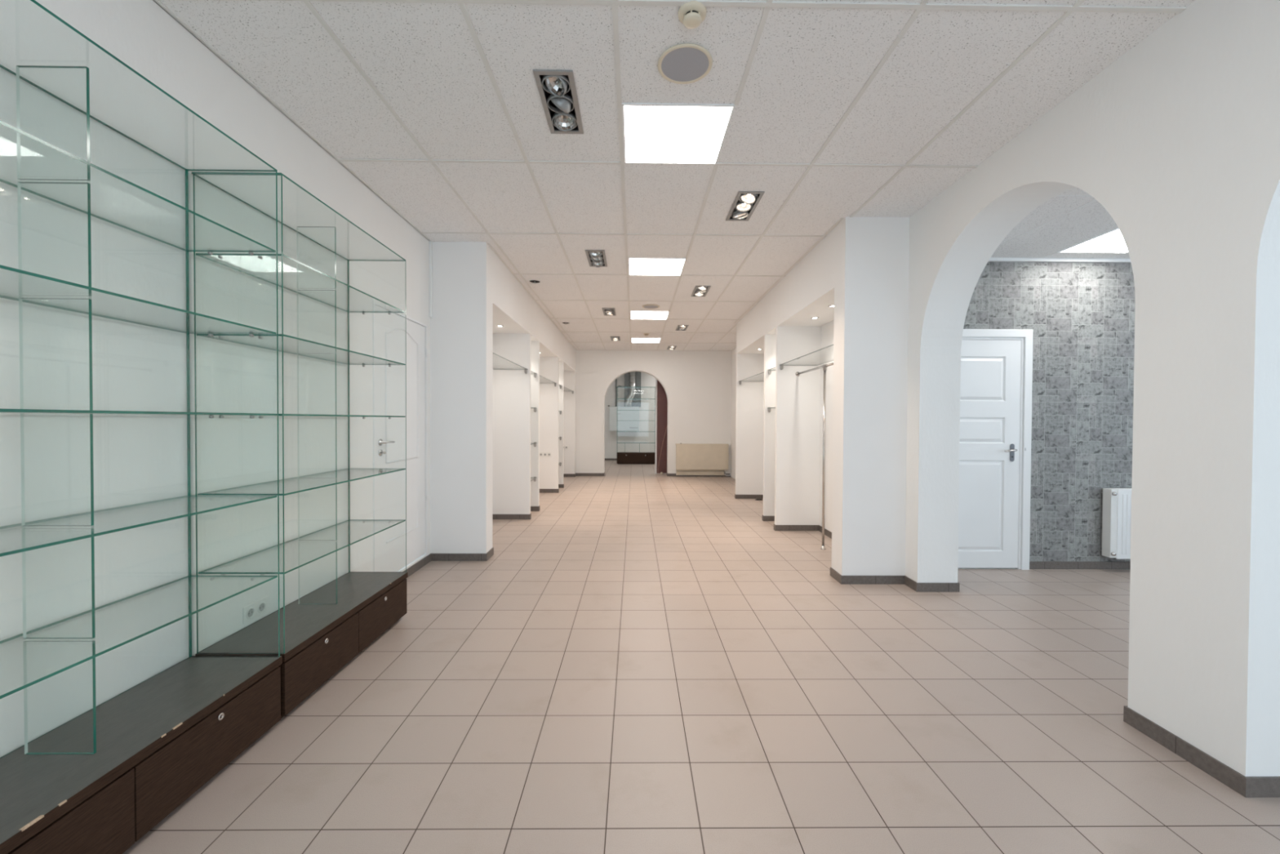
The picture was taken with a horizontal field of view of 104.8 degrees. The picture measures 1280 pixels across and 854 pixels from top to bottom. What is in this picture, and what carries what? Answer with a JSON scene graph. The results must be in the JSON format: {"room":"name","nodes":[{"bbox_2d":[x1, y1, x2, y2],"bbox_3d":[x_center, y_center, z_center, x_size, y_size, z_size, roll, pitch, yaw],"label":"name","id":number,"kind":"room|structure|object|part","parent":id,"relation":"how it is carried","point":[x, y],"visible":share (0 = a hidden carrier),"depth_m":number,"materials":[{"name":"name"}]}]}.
{"room":"empty retail store","nodes":[
{"label":"empty retail store","id":0,"kind":"room"},
{"bbox_2d":[0,0,431,757],"bbox_3d":[-1.970,-0.197,1.426,0.150,2.951,6.500,0,1,-1],"label":"wall","id":1,"kind":"structure","parent":0,"point":[137,459],"depth_m":1.94,"materials":[{"name":"white paint"}]},
{"bbox_2d":[242,596,266,624],"bbox_3d":[-1.907,0.908,2.447,0.008,0.081,0.154,0,1,-1],"label":"wall socket","id":2,"kind":"object","parent":1,"relation":"attached to","point":[259,607],"visible":1,"depth_m":2.44,"materials":[{"name":"white plastic"}]},
{"bbox_2d":[245,607,254,618],"bbox_3d":[-1.904,0.909,2.411,0.003,0.052,0.052,0,1,-1],"label":"outlet","id":3,"kind":"object","parent":2,"relation":"attached to","point":[250,611],"depth_m":2.41,"materials":[{"name":"white plastic"}]},
{"bbox_2d":[257,601,266,612],"bbox_3d":[-1.905,0.908,2.484,0.003,0.052,0.052,0,1,-1],"label":"outlet","id":4,"kind":"object","parent":2,"relation":"attached to","point":[261,605],"depth_m":2.48,"materials":[{"name":"white plastic"}]},
{"bbox_2d":[373,300,427,571],"bbox_3d":[-1.960,0.123,4.002,0.168,2.070,0.910,0,1,-1],"label":"door","id":5,"kind":"structure","parent":1,"relation":"in","point":[398,337],"depth_m":3.93,"materials":[{"name":"white wood"}]},
{"bbox_3d":[-1.898,0.113,3.699,0.050,0.050,0.150,0,1,-1],"label":"lever handle","id":6,"kind":"part","parent":5,"relation":"part of","materials":[{"name":"silver metal"}]},
{"bbox_3d":[-1.924,-0.262,3.999,0.015,1.074,0.554,0,1,-1],"label":"panel moulding","id":7,"kind":"part","parent":5,"relation":"part of","materials":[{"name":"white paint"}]},
{"bbox_3d":[-1.929,0.645,4.014,0.015,0.472,0.547,0,1,-1],"label":"panel moulding","id":8,"kind":"part","parent":5,"relation":"part of","materials":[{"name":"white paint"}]},
{"bbox_2d":[429,241,432,317],"bbox_3d":[-1.912,-1.348,4.511,0.022,0.689,0.030,0,1,-1],"label":"trim","id":9,"kind":"structure","parent":1,"relation":"attached to","point":[430,242],"depth_m":4.50,"materials":[{"name":"white paint"}]},
{"bbox_2d":[430,241,576,553],"bbox_3d":[-1.787,-0.287,8.060,0.660,2.951,7.035,0,1,-1],"label":"wall","id":10,"kind":"structure","parent":0,"point":[484,424],"depth_m":4.56,"materials":[{"name":"white paint"}]},
{"bbox_2d":[492,352,527,373],"bbox_3d":[-1.677,-0.718,5.591,0.442,0.069,1.693,0,1,-1],"label":"glass shelf","id":11,"kind":"object","parent":10,"relation":"attached to","point":[499,362],"visible":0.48,"depth_m":5.91,"materials":[{"name":"glass"}]},
{"bbox_2d":[530,476,536,481],"bbox_3d":[-1.697,0.748,6.782,0.442,0.069,0.548,0,1,-1],"label":"glass shelf","id":12,"kind":"object","parent":10,"relation":"attached to","point":[534,478],"visible":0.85,"depth_m":6.97,"materials":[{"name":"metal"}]},
{"bbox_2d":[539,452,551,457],"bbox_3d":[-1.690,0.497,8.841,0.205,0.074,0.008,0,1,-1],"label":"wall socket","id":13,"kind":"object","parent":10,"relation":"attached to","point":[541,454],"visible":0.93,"depth_m":8.84,"materials":[{"name":"white plastic"}]},
{"bbox_2d":[539,375,556,386],"bbox_3d":[-1.703,-0.746,7.957,0.442,0.069,1.740,0,1,-1],"label":"glass shelf","id":14,"kind":"object","parent":10,"relation":"attached to","point":[542,380],"visible":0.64,"depth_m":8.36,"materials":[{"name":"glass"}]},
{"bbox_2d":[564,386,573,394],"bbox_3d":[-1.730,-0.780,10.406,0.442,0.069,1.792,0,1,-1],"label":"glass shelf","id":15,"kind":"object","parent":10,"relation":"attached to","point":[566,389],"visible":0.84,"depth_m":10.91,"materials":[{"name":"glass"}]},
{"bbox_3d":[-1.730,-0.802,10.406,0.442,0.008,1.784,0,1,-1],"label":"shelf pane","id":16,"kind":"part","parent":15,"relation":"part of","materials":[{"name":"clear glass"}]},
{"bbox_2d":[604,372,655,457],"bbox_3d":[0.398,-0.348,13.977,4.900,2.931,4.450,0,1,-1],"label":"wall","id":17,"kind":"structure","parent":0,"point":[611,448],"depth_m":16.06,"materials":[{"name":"white paint"}]},
{"bbox_2d":[403,457,655,577],"bbox_3d":[0.276,1.177,7.150,4.480,0.068,17.860,0,1,-1],"label":"baseboard","id":18,"kind":"structure","parent":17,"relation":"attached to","point":[431,557],"depth_m":4.56,"materials":[{"name":"grey tile"}]},
{"bbox_2d":[615,377,622,406],"bbox_3d":[-0.689,-1.250,15.979,0.218,1.189,0.043,0,1,12],"label":"conduit pipe","id":19,"kind":"object","parent":17,"relation":"attached to","point":[616,386],"visible":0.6,"depth_m":15.98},
{"bbox_2d":[608,406,639,431],"bbox_3d":[-0.497,-0.257,15.836,0.950,0.780,0.434,0,1,-1],"label":"boiler","id":20,"kind":"object","parent":17,"relation":"attached to","point":[625,418],"visible":0.9,"depth_m":15.64,"materials":[{"name":"white metal"}]},
{"bbox_2d":[624,371,640,407],"bbox_3d":[-0.235,-1.244,15.830,0.535,1.192,0.424,0,1,-1],"label":"ventilation duct","id":21,"kind":"object","parent":20,"relation":"on","point":[633,379],"visible":0.87,"depth_m":15.85,"materials":[{"name":"metal"}]},
{"bbox_2d":[654,378,667,474],"bbox_3d":[0.803,-0.134,12.049,0.852,2.560,0.120,0,1,-1],"label":"door leaf","id":22,"kind":"structure","parent":17,"relation":"in","point":[661,402],"depth_m":12.06,"materials":[{"name":"red wood"}]},
{"bbox_2d":[657,427,666,474],"bbox_3d":[0.586,0.435,11.989,0.293,1.421,0.021,0,1,-1],"label":"cord","id":23,"kind":"object","parent":22,"relation":"hanging from","point":[666,428],"visible":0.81,"depth_m":11.99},
{"bbox_2d":[666,472,730,476],"bbox_3d":[1.378,1.120,11.653,1.479,0.068,0.259,0,1,-1],"label":"baseboard","id":24,"kind":"structure","parent":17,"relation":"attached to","point":[668,474],"depth_m":11.52,"materials":[{"name":"grey tile"}]},
{"bbox_2d":[575,350,731,473],"bbox_3d":[0.374,-0.326,11.626,4.200,2.951,0.250,0,1,-1],"label":"wall","id":25,"kind":"structure","parent":0,"point":[696,384],"depth_m":11.50,"materials":[{"name":"white paint"}]},
{"bbox_2d":[675,443,730,475],"bbox_3d":[1.471,0.754,11.470,1.290,0.754,0.114,0,1,-1],"label":"radiator","id":26,"kind":"object","parent":25,"relation":"attached to","point":[689,456],"visible":1,"depth_m":11.41,"materials":[{"name":"metal"}]},
{"bbox_3d":[1.420,0.746,11.521,1.150,0.580,0.012,0,1,-1],"label":"panel","id":27,"kind":"part","parent":26,"relation":"part of","materials":[{"name":"beige paint"}]},
{"bbox_2d":[159,0,1195,351],"bbox_3d":[0.229,-1.694,4.890,4.550,0.001,13.420,0,1,-1],"label":"ceiling","id":28,"kind":"structure","parent":0,"point":[809,65],"depth_m":2.58,"materials":[{"name":"tile"}]},
{"bbox_2d":[528,279,541,285],"bbox_3d":[-1.236,-1.689,5.794,0.148,0.045,0.148,0,1,-1],"label":"ceiling vent","id":29,"kind":"object","parent":28,"relation":"in","point":[533,282],"visible":1,"depth_m":5.78,"materials":[{"name":"white plastic"}]},
{"bbox_2d":[533,70,583,133],"bbox_3d":[-0.409,-1.713,2.542,0.185,0.195,0.500,0,1,-1],"label":"recessed light","id":30,"kind":"object","parent":28,"relation":"in","point":[557,90],"visible":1,"depth_m":2.50,"materials":[{"name":"grey metal"}]},
{"bbox_3d":[-0.399,-1.679,2.399,0.031,0.033,0.022,0,1,-30],"label":"bulb","id":31,"kind":"part","parent":30,"relation":"part of","materials":[{"name":"metal"}]},
{"bbox_3d":[-0.411,-1.686,2.696,0.022,0.032,0.025,0,1,-1],"label":"bulb","id":32,"kind":"part","parent":30,"relation":"part of","materials":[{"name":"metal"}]},
{"bbox_2d":[561,321,569,325],"bbox_3d":[-1.243,-1.723,8.264,0.148,0.045,0.148,0,1,-1],"label":"ceiling vent","id":33,"kind":"object","parent":28,"relation":"in","point":[565,323],"visible":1,"depth_m":8.26,"materials":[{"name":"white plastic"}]},
{"bbox_2d":[585,249,607,267],"bbox_3d":[-0.435,-1.755,4.962,0.185,0.178,0.500,0,1,-1],"label":"recessed light","id":34,"kind":"object","parent":28,"relation":"in","point":[596,258],"visible":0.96,"depth_m":4.96,"materials":[{"name":"grey metal"}]},
{"bbox_2d":[601,307,616,315],"bbox_3d":[-0.462,-1.793,7.401,0.185,0.169,0.500,0,1,-1],"label":"recessed light","id":35,"kind":"object","parent":28,"relation":"in","point":[606,311],"visible":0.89,"depth_m":7.38,"materials":[{"name":"grey metal"}]},
{"bbox_2d":[610,336,620,341],"bbox_3d":[-0.488,-1.824,9.821,0.185,0.174,0.500,0,1,-1],"label":"recessed light","id":36,"kind":"object","parent":28,"relation":"in","point":[612,338],"visible":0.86,"depth_m":9.85,"materials":[{"name":"grey metal"}]},
{"bbox_2d":[631,337,661,342],"bbox_3d":[0.117,-1.764,10.030,0.586,0.013,0.586,0,1,-1],"label":"ceiling light panel","id":37,"kind":"object","parent":28,"relation":"attached to","point":[633,340],"visible":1,"depth_m":9.99,"materials":[{"name":"white plastic"}]},
{"bbox_2d":[630,311,669,319],"bbox_3d":[0.143,-1.731,7.630,0.586,0.013,0.586,0,1,-1],"label":"ceiling light panel","id":38,"kind":"object","parent":28,"relation":"attached to","point":[633,314],"visible":1,"depth_m":7.59,"materials":[{"name":"white plastic"}]},
{"bbox_2d":[642,304,659,308],"bbox_3d":[0.157,-1.717,7.039,0.250,0.011,0.250,0,1,-1],"label":"ceiling speaker","id":39,"kind":"object","parent":28,"relation":"attached to","point":[646,306],"visible":1,"depth_m":7.01,"materials":[{"name":"beige plastic"}]},
{"bbox_2d":[627,257,686,275],"bbox_3d":[0.169,-1.698,5.230,0.586,0.013,0.586,0,1,-1],"label":"ceiling light panel","id":40,"kind":"object","parent":28,"relation":"attached to","point":[637,266],"visible":1,"depth_m":5.21,"materials":[{"name":"white plastic"}]},
{"bbox_2d":[152,0,1186,351],"bbox_3d":[0.147,-1.694,4.834,4.176,0.014,13.290,0,1,-1],"label":"ceiling grid","id":41,"kind":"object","parent":28,"relation":"attached to","point":[1076,7],"depth_m":2.40,"materials":[{"name":"paint"}]},
{"bbox_2d":[666,346,676,350],"bbox_3d":[0.710,-1.832,11.034,0.185,0.179,0.500,0,1,-1],"label":"recessed light","id":42,"kind":"object","parent":28,"relation":"in","point":[671,348],"visible":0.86,"depth_m":11.06,"materials":[{"name":"grey metal"}]},
{"bbox_2d":[622,102,735,164],"bbox_3d":[0.196,-1.665,2.827,0.586,0.013,0.586,0,1,-1],"label":"ceiling light panel","id":43,"kind":"object","parent":28,"relation":"attached to","point":[653,133],"visible":1,"depth_m":2.78,"materials":[{"name":"white plastic"}]},
{"bbox_2d":[675,324,688,330],"bbox_3d":[0.736,-1.803,8.655,0.185,0.171,0.500,0,1,-1],"label":"recessed light","id":44,"kind":"object","parent":28,"relation":"in","point":[680,327],"visible":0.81,"depth_m":8.62,"materials":[{"name":"grey metal"}]},
{"bbox_2d":[657,43,712,84],"bbox_3d":[0.205,-1.651,2.248,0.250,0.011,0.250,0,1,-1],"label":"ceiling speaker","id":45,"kind":"object","parent":28,"relation":"attached to","point":[686,63],"visible":1,"depth_m":2.24,"materials":[{"name":"beige plastic"}]},
{"bbox_2d":[677,0,706,29],"bbox_3d":[0.208,-1.628,1.965,0.114,0.042,0.114,0,1,-1],"label":"smoke detector","id":46,"kind":"object","parent":28,"relation":"attached to","point":[691,14],"visible":1,"depth_m":1.94,"materials":[{"name":"beige plastic"}]},
{"bbox_2d":[691,285,711,296],"bbox_3d":[0.763,-1.768,6.200,0.185,0.174,0.500,0,1,-1],"label":"recessed light","id":47,"kind":"object","parent":28,"relation":"in","point":[699,291],"visible":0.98,"depth_m":6.17,"materials":[{"name":"grey metal"}]},
{"bbox_2d":[725,191,764,221],"bbox_3d":[0.789,-1.732,3.747,0.185,0.178,0.500,0,1,-1],"label":"recessed light","id":48,"kind":"object","parent":28,"relation":"in","point":[745,202],"visible":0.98,"depth_m":3.75,"materials":[{"name":"grey metal"}]},
{"bbox_2d":[122,460,1279,853],"bbox_3d":[2.116,1.280,7.142,9.000,0.120,18.400,0,1,-1],"label":"floor","id":49,"kind":"structure","parent":0,"point":[640,662],"depth_m":2.16,"materials":[{"name":"beige tile"}]},
{"bbox_2d":[0,0,282,853],"bbox_3d":[-1.696,0.107,1.464,0.382,2.345,1.224,0,1,-1],"label":"display cabinet","id":50,"kind":"object","parent":49,"relation":"on","point":[100,780],"visible":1,"depth_m":1.54,"materials":[{"name":"glass"}]},
{"bbox_3d":[-1.725,-0.892,1.450,0.203,0.329,0.008,0,1,-1],"label":"divider pane","id":51,"kind":"part","parent":50,"relation":"part of","materials":[{"name":"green glass"}]},
{"bbox_3d":[-1.727,-0.553,1.455,0.203,0.331,0.008,0,1,-1],"label":"divider pane","id":52,"kind":"part","parent":50,"relation":"part of","materials":[{"name":"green glass"}]},
{"bbox_3d":[-1.729,-0.214,1.459,0.203,0.330,0.008,0,1,-1],"label":"divider pane","id":53,"kind":"part","parent":50,"relation":"part of","materials":[{"name":"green glass"}]},
{"bbox_3d":[-1.730,0.127,1.464,0.203,0.333,0.008,0,1,-1],"label":"divider pane","id":54,"kind":"part","parent":50,"relation":"part of","materials":[{"name":"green glass"}]},
{"bbox_3d":[-1.732,0.466,1.469,0.203,0.328,0.008,0,1,-1],"label":"divider pane","id":55,"kind":"part","parent":50,"relation":"part of","materials":[{"name":"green glass"}]},
{"bbox_3d":[-1.734,0.808,1.474,0.203,0.338,0.008,0,1,-1],"label":"divider pane","id":56,"kind":"part","parent":50,"relation":"part of","materials":[{"name":"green glass"}]},
{"bbox_3d":[-1.520,1.139,1.176,0.018,0.227,0.605,0,1,-1],"label":"drawer","id":57,"kind":"part","parent":50,"relation":"part of","materials":[{"name":"laminate"}]},
{"bbox_3d":[-1.884,-0.041,1.460,0.006,2.035,1.202,0,1,-1],"label":"pane","id":58,"kind":"part","parent":50,"relation":"part of","materials":[{"name":"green glass"}]},
{"bbox_2d":[0,120,275,252],"bbox_3d":[-1.694,-0.723,1.453,0.366,0.008,1.199,0,1,-1],"label":"shelf","id":59,"kind":"object","parent":50,"relation":"attached to","point":[3,123],"depth_m":1.53,"materials":[{"name":"clear glass"}]},
{"bbox_2d":[0,264,275,334],"bbox_3d":[-1.695,-0.383,1.458,0.366,0.008,1.199,0,1,-1],"label":"shelf","id":60,"kind":"object","parent":50,"relation":"attached to","point":[20,300],"depth_m":1.56,"materials":[{"name":"clear glass"}]},
{"bbox_2d":[0,408,276,415],"bbox_3d":[-1.697,-0.044,1.462,0.366,0.008,1.199,0,1,-1],"label":"shelf","id":61,"kind":"object","parent":50,"relation":"attached to","point":[91,411],"depth_m":1.47,"materials":[{"name":"clear glass"}]},
{"bbox_3d":[-1.695,-1.061,1.448,0.374,0.008,1.218,0,1,-1],"label":"pane","id":62,"kind":"part","parent":50,"relation":"part of","materials":[{"name":"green glass"}]},
{"bbox_2d":[0,494,277,556],"bbox_3d":[-1.699,0.298,1.467,0.366,0.008,1.199,0,1,-1],"label":"shelf","id":63,"kind":"object","parent":50,"relation":"attached to","point":[189,498],"depth_m":1.67,"materials":[{"name":"clear glass"}]},
{"bbox_2d":[0,574,277,698],"bbox_3d":[-1.700,0.635,1.472,0.366,0.008,1.199,0,1,-1],"label":"shelf","id":64,"kind":"object","parent":50,"relation":"attached to","point":[189,576],"depth_m":1.57,"materials":[{"name":"clear glass"}]},
{"bbox_3d":[-1.527,1.131,1.785,0.018,0.227,0.605,0,1,-1],"label":"drawer","id":65,"kind":"part","parent":50,"relation":"part of","materials":[{"name":"laminate"}]},
{"bbox_3d":[-1.704,-0.048,2.067,0.368,2.035,0.008,0,1,-1],"label":"pane","id":66,"kind":"part","parent":50,"relation":"part of","materials":[{"name":"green glass"}]},
{"bbox_2d":[191,171,407,718],"bbox_3d":[-1.710,0.091,2.663,0.382,2.345,1.142,0,1,-1],"label":"display cabinet","id":67,"kind":"object","parent":49,"relation":"on","point":[323,629],"visible":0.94,"depth_m":2.47,"materials":[{"name":"glass"}]},
{"bbox_3d":[-1.704,-0.049,2.097,0.368,2.035,0.008,0,1,-1],"label":"pane","id":68,"kind":"part","parent":67,"relation":"part of","materials":[{"name":"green glass"}]},
{"bbox_3d":[-1.897,-0.057,2.659,0.006,2.035,1.120,0,1,-1],"label":"pane","id":69,"kind":"part","parent":67,"relation":"part of","materials":[{"name":"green glass"}]},
{"bbox_3d":[-1.708,-1.078,2.647,0.374,0.008,1.136,0,1,-1],"label":"pane","id":70,"kind":"part","parent":67,"relation":"part of","materials":[{"name":"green glass"}]},
{"bbox_2d":[195,253,404,312],"bbox_3d":[-1.707,-0.740,2.652,0.366,0.008,1.117,0,1,-1],"label":"shelf","id":71,"kind":"object","parent":67,"relation":"attached to","point":[201,255],"depth_m":2.42,"materials":[{"name":"clear glass"}]},
{"bbox_2d":[196,333,404,364],"bbox_3d":[-1.708,-0.400,2.656,0.366,0.008,1.117,0,1,-1],"label":"shelf","id":72,"kind":"object","parent":67,"relation":"attached to","point":[319,351],"depth_m":2.52,"materials":[{"name":"clear glass"}]},
{"bbox_2d":[197,467,405,495],"bbox_3d":[-1.712,0.281,2.666,0.366,0.008,1.117,0,1,-1],"label":"shelf","id":73,"kind":"object","parent":67,"relation":"attached to","point":[306,482],"depth_m":2.47,"materials":[{"name":"clear glass"}]},
{"bbox_2d":[198,519,405,573],"bbox_3d":[-1.713,0.618,2.670,0.366,0.008,1.117,0,1,-1],"label":"shelf","id":74,"kind":"object","parent":67,"relation":"attached to","point":[364,520],"depth_m":2.48,"materials":[{"name":"clear glass"}]},
{"bbox_3d":[-1.738,-0.909,2.649,0.203,0.329,0.008,0,1,-1],"label":"divider pane","id":75,"kind":"part","parent":67,"relation":"part of","materials":[{"name":"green glass"}]},
{"bbox_3d":[-1.740,-0.570,2.654,0.203,0.331,0.008,0,1,-1],"label":"divider pane","id":76,"kind":"part","parent":67,"relation":"part of","materials":[{"name":"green glass"}]},
{"bbox_3d":[-1.742,-0.231,2.658,0.203,0.330,0.008,0,1,-1],"label":"divider pane","id":77,"kind":"part","parent":67,"relation":"part of","materials":[{"name":"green glass"}]},
{"bbox_3d":[-1.743,0.110,2.663,0.203,0.333,0.008,0,1,-1],"label":"divider pane","id":78,"kind":"part","parent":67,"relation":"part of","materials":[{"name":"green glass"}]},
{"bbox_3d":[-1.745,0.449,2.668,0.203,0.328,0.008,0,1,-1],"label":"divider pane","id":79,"kind":"part","parent":67,"relation":"part of","materials":[{"name":"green glass"}]},
{"bbox_3d":[-1.746,0.791,2.672,0.203,0.338,0.008,0,1,-1],"label":"divider pane","id":80,"kind":"part","parent":67,"relation":"part of","materials":[{"name":"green glass"}]},
{"bbox_3d":[-1.534,1.122,2.395,0.018,0.227,0.564,0,1,-1],"label":"drawer","id":81,"kind":"part","parent":67,"relation":"part of","materials":[{"name":"laminate"}]},
{"bbox_2d":[262,413,405,417],"bbox_3d":[-1.710,-0.061,2.661,0.366,0.008,1.117,0,1,-1],"label":"shelf","id":82,"kind":"object","parent":67,"relation":"attached to","point":[279,415],"depth_m":2.47,"materials":[{"name":"clear glass"}]},
{"bbox_3d":[-1.716,-0.064,3.225,0.368,2.035,0.008,0,1,-1],"label":"pane","id":83,"kind":"part","parent":67,"relation":"part of","materials":[{"name":"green glass"}]},
{"bbox_3d":[-1.540,1.114,2.963,0.018,0.227,0.564,0,1,-1],"label":"drawer","id":84,"kind":"part","parent":67,"relation":"part of","materials":[{"name":"laminate"}]},
{"bbox_2d":[617,386,655,464],"bbox_3d":[-0.117,-0.047,14.835,1.140,2.300,0.391,0,1,-1],"label":"display cabinet","id":85,"kind":"object","parent":49,"relation":"on","point":[624,457],"visible":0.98,"depth_m":14.66,"materials":[{"name":"glass"}]},
{"bbox_3d":[-0.683,-0.210,14.832,0.008,1.962,0.380,0,1,-1],"label":"pane","id":86,"kind":"part","parent":85,"relation":"part of","materials":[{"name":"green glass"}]},
{"bbox_3d":[-0.404,0.942,14.664,0.564,0.265,0.018,0,1,-1],"label":"drawer","id":87,"kind":"part","parent":85,"relation":"part of","materials":[{"name":"laminate"}]},
{"bbox_2d":[617,409,650,410],"bbox_3d":[-0.115,-0.498,14.831,1.122,0.008,0.372,0,1,-1],"label":"shelf","id":88,"kind":"object","parent":85,"relation":"attached to","point":[617,410],"depth_m":14.64,"materials":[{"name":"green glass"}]},
{"bbox_2d":[617,431,654,431],"bbox_3d":[-0.118,0.137,14.840,1.122,0.008,0.372,0,1,-1],"label":"shelf","id":89,"kind":"object","parent":85,"relation":"attached to","point":[617,431],"depth_m":14.75,"materials":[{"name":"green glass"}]},
{"bbox_2d":[617,442,654,443],"bbox_3d":[-0.120,0.477,14.845,1.122,0.008,0.372,0,1,-1],"label":"shelf","id":90,"kind":"object","parent":85,"relation":"attached to","point":[617,442],"depth_m":14.71,"materials":[{"name":"clear glass"}]},
{"bbox_3d":[-0.112,-1.193,14.825,1.140,0.008,0.380,0,1,-1],"label":"pane","id":91,"kind":"part","parent":85,"relation":"part of","materials":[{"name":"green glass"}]},
{"bbox_2d":[617,398,655,399],"bbox_3d":[-0.114,-0.839,14.826,1.122,0.008,0.372,0,1,-1],"label":"shelf","id":92,"kind":"object","parent":85,"relation":"attached to","point":[617,398],"depth_m":14.64,"materials":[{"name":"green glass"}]},
{"bbox_3d":[0.164,0.944,14.670,0.564,0.265,0.018,0,1,-1],"label":"drawer","id":93,"kind":"part","parent":85,"relation":"part of","materials":[{"name":"laminate"}]},
{"bbox_3d":[0.449,-0.205,14.844,0.008,1.962,0.380,0,1,-1],"label":"pane","id":94,"kind":"part","parent":85,"relation":"part of","materials":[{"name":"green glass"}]},
{"bbox_2d":[795,362,833,549],"bbox_3d":[1.876,0.302,5.017,0.054,1.892,1.696,0,1,-1],"label":"rail","id":95,"kind":"object","parent":49,"relation":"on","point":[824,366],"visible":0.73,"depth_m":5.02,"materials":[{"name":"silver metal"}]},
{"bbox_3d":[1.880,-0.618,5.005,0.025,0.025,1.686,0,1,-1],"label":"rail","id":96,"kind":"part","parent":95,"relation":"part of","materials":[{"name":"silver metal"}]},
{"bbox_3d":[1.876,0.313,5.026,0.025,1.862,0.025,0,1,-1],"label":"post","id":97,"kind":"part","parent":95,"relation":"part of","materials":[{"name":"silver metal"}]},
{"bbox_2d":[730,216,909,575],"bbox_3d":[1.959,-0.266,7.784,0.741,2.951,7.670,0,1,-1],"label":"wall","id":98,"kind":"structure","parent":0,"point":[860,268],"depth_m":4.07,"materials":[{"name":"white paint"}]},
{"bbox_2d":[738,372,764,384],"bbox_3d":[1.878,-0.727,7.359,0.430,0.069,1.795,0,1,-1],"label":"glass shelf","id":99,"kind":"object","parent":98,"relation":"attached to","point":[759,377],"visible":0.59,"depth_m":7.75,"materials":[{"name":"glass"}]},
{"bbox_2d":[767,367,775,374],"bbox_3d":[1.878,-0.711,6.159,0.435,0.069,0.505,0,1,-1],"label":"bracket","id":100,"kind":"object","parent":98,"relation":"attached to","point":[773,368],"visible":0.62,"depth_m":6.36,"materials":[{"name":"metal"}]},
{"bbox_2d":[779,344,833,369],"bbox_3d":[1.886,-0.699,5.004,0.445,0.069,1.696,0,1,-1],"label":"glass shelf","id":101,"kind":"object","parent":98,"relation":"attached to","point":[806,360],"visible":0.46,"depth_m":5.35,"materials":[{"name":"glass"}]},
{"bbox_2d":[734,493,959,591],"bbox_3d":[1.994,1.178,7.662,0.841,0.068,7.754,0,1,-1],"label":"baseboard","id":102,"kind":"structure","parent":98,"relation":"attached to","point":[842,580],"depth_m":3.96,"materials":[{"name":"grey tile"}]},
{"bbox_2d":[957,262,1135,568],"bbox_3d":[4.403,-0.107,4.384,3.900,2.750,0.001,0,1,-1],"label":"wall","id":103,"kind":"structure","parent":0,"point":[1081,316],"depth_m":4.37,"materials":[{"name":"paper"}]},
{"bbox_2d":[957,328,1033,569],"bbox_3d":[2.967,0.201,4.334,0.970,2.122,0.073,0,1,-1],"label":"door","id":104,"kind":"structure","parent":103,"relation":"in","point":[997,364],"depth_m":4.36,"materials":[{"name":"white wood"}]},
{"bbox_3d":[2.972,0.697,4.371,0.502,0.810,0.012,0,1,-1],"label":"raised panel","id":105,"kind":"part","parent":104,"relation":"part of","materials":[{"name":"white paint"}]},
{"bbox_3d":[2.975,0.029,4.362,0.502,0.230,0.012,0,1,-1],"label":"raised panel","id":106,"kind":"part","parent":104,"relation":"part of","materials":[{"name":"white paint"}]},
{"bbox_3d":[2.977,-0.426,4.355,0.502,0.395,0.012,0,1,-1],"label":"raised panel","id":107,"kind":"part","parent":104,"relation":"part of","materials":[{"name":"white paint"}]},
{"bbox_3d":[3.245,0.206,4.329,0.110,0.026,0.057,0,1,-1],"label":"lever handle","id":108,"kind":"part","parent":104,"relation":"part of","materials":[{"name":"silver metal"}]},
{"bbox_3d":[3.290,0.227,4.360,0.036,0.157,0.006,0,1,-1],"label":"handle plate","id":109,"kind":"part","parent":104,"relation":"part of","materials":[{"name":"metal"}]},
{"bbox_2d":[1029,560,1130,568],"bbox_3d":[4.899,1.236,4.403,2.895,0.068,0.010,0,1,-1],"label":"baseboard","id":110,"kind":"structure","parent":103,"relation":"attached to","point":[1033,564],"depth_m":4.39,"materials":[{"name":"grey tile"}]},
{"bbox_2d":[1101,488,1131,559],"bbox_3d":[4.699,0.847,4.340,1.200,0.610,0.120,0,1,-1],"label":"radiator","id":111,"kind":"object","parent":103,"relation":"attached to","point":[1117,502],"visible":0.23,"depth_m":4.29,"materials":[{"name":"white metal"}]},
{"bbox_3d":[4.712,0.848,4.302,1.115,0.610,0.012,0,1,-1],"label":"panel","id":112,"kind":"part","parent":111,"relation":"part of","materials":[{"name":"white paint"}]},
{"bbox_2d":[991,187,1129,258],"bbox_3d":[4.440,-1.439,1.297,3.905,0.001,6.137,0,1,-1],"label":"ceiling","id":113,"kind":"structure","parent":0,"point":[1089,221],"depth_m":3.69,"materials":[{"name":"paint"}]},
{"bbox_2d":[987,195,1130,262],"bbox_3d":[4.443,-1.428,1.297,3.900,0.038,6.137,0,1,-1],"label":"trim","id":114,"kind":"structure","parent":113,"relation":"attached to","point":[992,259],"depth_m":4.33,"materials":[{"name":"white paint"}]},
{"bbox_2d":[1057,228,1128,253],"bbox_3d":[3.844,-1.481,3.902,0.584,0.013,0.584,0,1,-1],"label":"ceiling light panel","id":115,"kind":"object","parent":113,"relation":"attached to","point":[1112,242],"visible":0.48,"depth_m":4.02,"materials":[{"name":"white plastic"}]},
{"bbox_2d":[905,0,1279,776],"bbox_3d":[2.284,-0.172,1.098,0.400,2.951,5.750,0,1,-1],"label":"wall","id":116,"kind":"structure","parent":0,"point":[1177,139],"depth_m":1.94,"materials":[{"name":"white paint"}]},
{"bbox_2d":[1123,705,1279,797],"bbox_3d":[2.295,1.258,1.943,0.364,0.068,0.438,0,1,-1],"label":"baseboard","id":117,"kind":"structure","parent":116,"relation":"attached to","point":[1246,786],"depth_m":1.84,"materials":[{"name":"grey tile"}]}
]}

